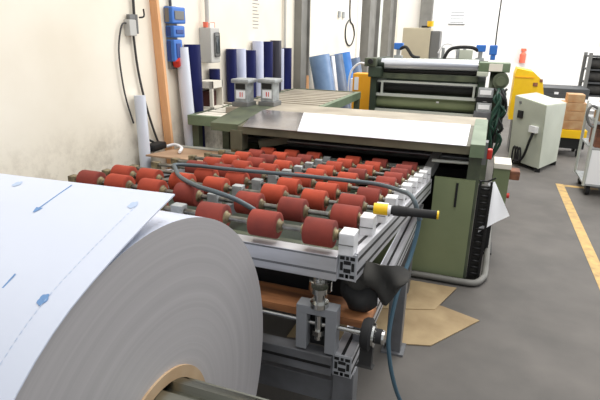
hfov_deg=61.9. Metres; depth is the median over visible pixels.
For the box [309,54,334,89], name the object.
roll
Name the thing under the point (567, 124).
carton
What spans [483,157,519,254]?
base cabinet
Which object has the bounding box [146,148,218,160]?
board
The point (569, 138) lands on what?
trolley
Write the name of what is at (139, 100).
pipe
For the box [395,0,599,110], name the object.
wall
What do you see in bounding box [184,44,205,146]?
roll
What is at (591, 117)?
shelf
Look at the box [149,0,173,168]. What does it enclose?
wooden plank
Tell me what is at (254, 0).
scribble
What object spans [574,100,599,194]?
cart
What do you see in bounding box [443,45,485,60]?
hose
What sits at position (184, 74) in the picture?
pipe
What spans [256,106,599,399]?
floor
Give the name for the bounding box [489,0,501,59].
cable
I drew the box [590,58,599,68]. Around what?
roll
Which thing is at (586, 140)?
shelf
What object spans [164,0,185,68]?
wall sockets
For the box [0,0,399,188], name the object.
wall
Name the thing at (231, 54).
roll
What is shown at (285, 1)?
conduit
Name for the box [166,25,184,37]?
socket
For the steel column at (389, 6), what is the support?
on the floor
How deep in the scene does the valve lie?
6.25 m
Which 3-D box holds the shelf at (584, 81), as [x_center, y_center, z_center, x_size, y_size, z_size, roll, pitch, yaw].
[5.894,-2.263,9.638,0.780,0.030,0.600,8,19,19]
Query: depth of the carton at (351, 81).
7.90 m
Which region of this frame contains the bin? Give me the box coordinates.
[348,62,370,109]
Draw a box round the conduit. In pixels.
[283,0,286,47]
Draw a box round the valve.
[394,43,419,58]
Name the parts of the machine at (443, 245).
corner post, corner plate, frame, guide arm, panel, panel, guide arm, short rod, frame, corner plate, plate, emergency handle, knob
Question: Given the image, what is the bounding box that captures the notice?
[448,8,466,24]
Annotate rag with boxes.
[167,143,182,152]
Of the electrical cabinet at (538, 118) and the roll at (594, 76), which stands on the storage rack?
the roll at (594, 76)
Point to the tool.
(379, 208)
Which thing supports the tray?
on the carton
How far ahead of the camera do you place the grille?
3.45 m
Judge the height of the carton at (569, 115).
0.125 m
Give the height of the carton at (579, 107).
0.115 m
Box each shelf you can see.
[575,171,599,186]
[581,80,599,83]
[582,138,599,150]
[589,114,599,123]
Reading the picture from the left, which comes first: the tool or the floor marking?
the tool
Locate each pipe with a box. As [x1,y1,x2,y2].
[134,95,150,167]
[177,47,193,145]
[377,0,382,56]
[411,225,491,285]
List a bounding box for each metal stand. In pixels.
[231,77,256,106]
[257,77,281,106]
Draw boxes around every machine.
[210,102,492,279]
[364,43,510,183]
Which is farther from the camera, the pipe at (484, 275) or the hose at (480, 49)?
the hose at (480, 49)
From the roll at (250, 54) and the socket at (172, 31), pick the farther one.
the roll at (250, 54)
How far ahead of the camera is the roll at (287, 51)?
6.16 m
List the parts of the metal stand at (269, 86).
label plate, lid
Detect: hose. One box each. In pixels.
[172,163,421,220]
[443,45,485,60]
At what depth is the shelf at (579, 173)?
5.53 m
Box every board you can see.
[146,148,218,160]
[259,281,376,327]
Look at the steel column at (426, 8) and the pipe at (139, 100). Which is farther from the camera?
the steel column at (426, 8)
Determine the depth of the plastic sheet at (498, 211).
3.45 m
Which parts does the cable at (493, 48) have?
cord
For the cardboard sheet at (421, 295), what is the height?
0.005 m
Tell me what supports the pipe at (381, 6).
attached to the wall at (64, 112)
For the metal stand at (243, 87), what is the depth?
4.32 m
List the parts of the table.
leg, rail, leg, rail, cross rail, rail, leg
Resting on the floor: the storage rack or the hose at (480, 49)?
the storage rack
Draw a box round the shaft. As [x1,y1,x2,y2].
[154,377,267,399]
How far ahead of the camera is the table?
5.14 m
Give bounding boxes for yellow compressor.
[507,66,543,151]
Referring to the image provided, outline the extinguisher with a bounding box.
[519,48,526,62]
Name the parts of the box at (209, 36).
handle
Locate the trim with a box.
[355,0,361,57]
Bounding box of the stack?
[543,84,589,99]
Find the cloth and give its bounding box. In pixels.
[340,261,410,312]
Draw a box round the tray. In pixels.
[588,102,599,109]
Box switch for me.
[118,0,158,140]
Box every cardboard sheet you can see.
[287,305,479,345]
[382,280,455,309]
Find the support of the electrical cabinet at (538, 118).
on the floor
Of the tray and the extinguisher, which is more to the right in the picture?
the tray
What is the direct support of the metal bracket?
on the table
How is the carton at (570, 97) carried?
on the carton at (579, 107)
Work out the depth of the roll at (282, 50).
6.05 m
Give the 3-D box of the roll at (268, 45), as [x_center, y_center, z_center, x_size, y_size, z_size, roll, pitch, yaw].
[-0.371,-1.496,5.659,0.132,0.568,0.130,8,19,19]
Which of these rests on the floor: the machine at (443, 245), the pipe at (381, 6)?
the machine at (443, 245)
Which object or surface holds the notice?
attached to the wall at (556, 35)
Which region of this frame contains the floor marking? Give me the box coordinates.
[556,183,599,288]
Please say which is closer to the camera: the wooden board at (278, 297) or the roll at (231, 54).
the wooden board at (278, 297)
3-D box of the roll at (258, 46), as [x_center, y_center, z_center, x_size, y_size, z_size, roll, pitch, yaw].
[-0.456,-1.433,5.454,0.122,0.573,0.120,8,19,19]
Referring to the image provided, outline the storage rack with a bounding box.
[578,52,599,96]
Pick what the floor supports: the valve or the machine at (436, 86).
the machine at (436, 86)
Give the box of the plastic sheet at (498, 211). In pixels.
[478,182,508,231]
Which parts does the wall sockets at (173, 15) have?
plate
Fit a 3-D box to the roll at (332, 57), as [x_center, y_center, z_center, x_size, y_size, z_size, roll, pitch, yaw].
[0.560,-1.425,7.409,0.255,1.360,0.121,3,18,6]
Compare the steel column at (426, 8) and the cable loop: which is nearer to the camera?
the cable loop
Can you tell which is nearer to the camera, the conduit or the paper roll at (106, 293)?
the paper roll at (106, 293)
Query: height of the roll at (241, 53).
0.503 m
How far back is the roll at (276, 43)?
5.80 m
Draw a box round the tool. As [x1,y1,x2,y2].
[373,203,438,218]
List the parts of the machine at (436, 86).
frame, light rail, light rail, light rail, panel, frame, frame, motor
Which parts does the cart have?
post, post, push handle, panel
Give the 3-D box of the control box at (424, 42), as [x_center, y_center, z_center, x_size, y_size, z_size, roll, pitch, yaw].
[1.948,-1.942,8.226,0.580,1.880,0.350,8,19,19]
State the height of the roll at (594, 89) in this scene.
0.194 m
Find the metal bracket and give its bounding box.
[202,79,222,108]
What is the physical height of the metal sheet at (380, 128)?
0.062 m
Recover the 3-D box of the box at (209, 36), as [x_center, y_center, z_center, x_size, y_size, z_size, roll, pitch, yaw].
[-0.775,-2.626,4.071,0.140,2.910,0.164,8,19,19]
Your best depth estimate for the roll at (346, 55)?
8.11 m
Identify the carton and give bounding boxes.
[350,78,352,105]
[561,100,586,111]
[562,120,582,129]
[564,111,584,120]
[565,92,585,102]
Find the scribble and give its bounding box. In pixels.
[252,0,258,27]
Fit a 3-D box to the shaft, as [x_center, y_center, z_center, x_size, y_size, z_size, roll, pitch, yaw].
[-1.014,0.677,1.494,2.020,1.035,0.500,8,19,19]
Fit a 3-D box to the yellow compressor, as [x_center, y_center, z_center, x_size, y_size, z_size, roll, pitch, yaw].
[3.415,-1.378,7.631,0.420,1.240,0.615,8,19,19]
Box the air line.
[386,220,420,399]
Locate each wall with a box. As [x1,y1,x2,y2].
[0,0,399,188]
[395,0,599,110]
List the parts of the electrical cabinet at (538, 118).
name plate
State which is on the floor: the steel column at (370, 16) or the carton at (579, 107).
the steel column at (370, 16)
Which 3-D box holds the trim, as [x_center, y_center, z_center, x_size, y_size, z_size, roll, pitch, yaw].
[1.112,-3.917,9.173,0.040,5.000,0.200,8,19,19]
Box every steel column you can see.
[293,0,310,88]
[359,0,380,72]
[380,0,397,57]
[419,0,433,27]
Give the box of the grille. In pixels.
[466,180,492,279]
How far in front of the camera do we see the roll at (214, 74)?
4.59 m
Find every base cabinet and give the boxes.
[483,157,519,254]
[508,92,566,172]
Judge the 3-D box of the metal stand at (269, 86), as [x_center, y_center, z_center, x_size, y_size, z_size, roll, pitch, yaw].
[-0.266,-0.958,4.435,0.170,0.234,0.180,8,19,19]
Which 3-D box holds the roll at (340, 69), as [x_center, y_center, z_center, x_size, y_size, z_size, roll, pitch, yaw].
[0.621,-1.548,7.800,0.583,1.413,0.300,8,19,19]
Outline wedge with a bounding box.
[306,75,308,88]
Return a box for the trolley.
[559,129,586,156]
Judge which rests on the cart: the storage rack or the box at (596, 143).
the box at (596, 143)
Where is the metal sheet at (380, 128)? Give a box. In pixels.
[242,110,470,145]
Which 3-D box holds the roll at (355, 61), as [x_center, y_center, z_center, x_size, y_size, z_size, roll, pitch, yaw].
[1.047,-1.878,8.962,0.543,1.318,0.260,8,19,19]
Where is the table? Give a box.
[187,88,360,148]
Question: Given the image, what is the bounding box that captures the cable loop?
[345,0,354,45]
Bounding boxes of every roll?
[0,173,262,399]
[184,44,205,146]
[209,69,219,79]
[226,49,236,101]
[236,48,245,77]
[246,50,256,97]
[252,41,263,95]
[263,41,272,77]
[270,40,280,91]
[281,49,283,89]
[282,48,291,88]
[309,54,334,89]
[330,54,350,108]
[331,56,337,89]
[334,52,352,90]
[351,57,361,72]
[587,84,599,94]
[588,71,599,81]
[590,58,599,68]
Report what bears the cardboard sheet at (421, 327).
on the floor
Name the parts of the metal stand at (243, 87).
label plate, lid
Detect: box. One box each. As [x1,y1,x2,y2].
[149,139,166,151]
[199,0,219,62]
[401,21,441,58]
[589,124,599,147]

